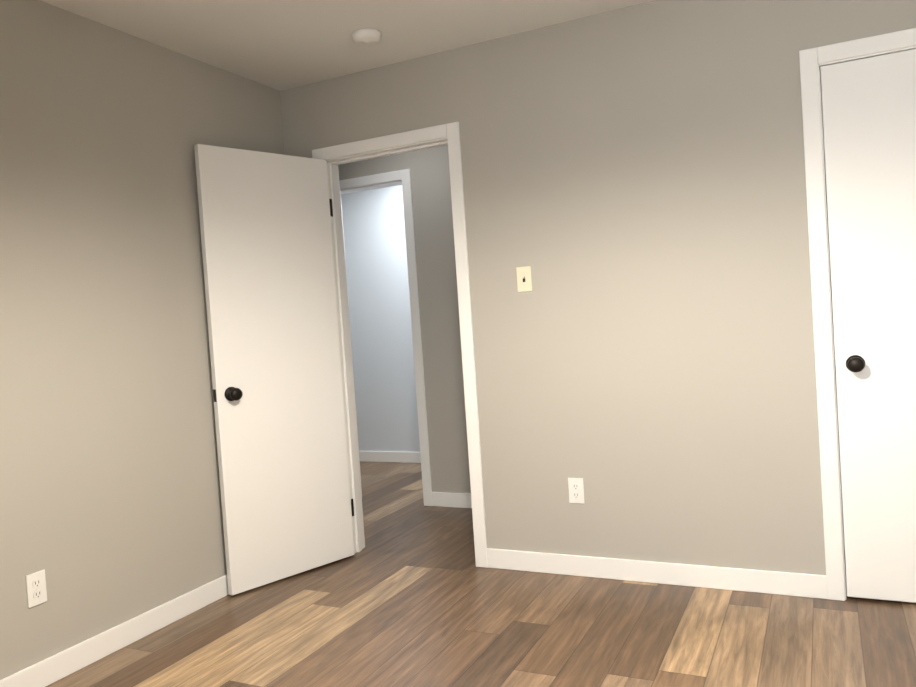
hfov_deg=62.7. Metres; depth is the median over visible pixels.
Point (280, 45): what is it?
ceiling
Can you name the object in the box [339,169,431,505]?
door frame
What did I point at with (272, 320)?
entry door
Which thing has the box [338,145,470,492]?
wall
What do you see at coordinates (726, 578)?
baseboard
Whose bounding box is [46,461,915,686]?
floor
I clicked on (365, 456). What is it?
baseboard
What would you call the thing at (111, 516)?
wall
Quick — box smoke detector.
[352,28,380,45]
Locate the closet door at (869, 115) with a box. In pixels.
[820,49,915,602]
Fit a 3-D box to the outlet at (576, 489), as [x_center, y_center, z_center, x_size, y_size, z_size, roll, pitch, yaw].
[0.527,0.658,3.354,0.070,0.114,0.009,-3,2,26]
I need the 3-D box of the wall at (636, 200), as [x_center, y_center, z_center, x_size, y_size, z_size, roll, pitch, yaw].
[-0.006,-0.153,3.631,5.431,2.440,0.115,-3,2,26]
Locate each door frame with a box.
[312,122,487,567]
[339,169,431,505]
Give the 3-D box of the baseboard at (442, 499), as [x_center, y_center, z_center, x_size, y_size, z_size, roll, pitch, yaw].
[0.754,0.951,4.374,2.058,0.092,0.012,-3,2,26]
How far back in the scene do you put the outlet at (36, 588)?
2.61 m
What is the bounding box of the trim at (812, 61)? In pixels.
[799,28,915,600]
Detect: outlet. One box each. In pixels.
[25,569,46,607]
[568,478,584,503]
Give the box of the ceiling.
[40,0,652,90]
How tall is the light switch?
0.114 m
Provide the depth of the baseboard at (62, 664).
2.88 m
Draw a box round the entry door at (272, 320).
[194,144,354,594]
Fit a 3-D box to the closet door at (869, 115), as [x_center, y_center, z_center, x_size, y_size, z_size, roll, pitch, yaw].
[1.714,-0.048,2.728,0.624,2.035,0.097,-3,2,26]
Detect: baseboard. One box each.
[0,574,228,686]
[359,451,420,462]
[431,492,471,507]
[486,548,826,598]
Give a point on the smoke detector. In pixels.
(367, 36)
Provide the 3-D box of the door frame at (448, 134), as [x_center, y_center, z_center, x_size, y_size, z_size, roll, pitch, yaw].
[-0.276,0.030,3.773,0.839,2.102,0.143,-3,2,26]
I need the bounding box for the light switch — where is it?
[516,266,531,291]
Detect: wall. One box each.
[0,0,284,679]
[280,0,915,574]
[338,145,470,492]
[341,185,419,451]
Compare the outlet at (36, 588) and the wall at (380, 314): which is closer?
the outlet at (36, 588)
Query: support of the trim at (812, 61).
attached to the wall at (636, 200)

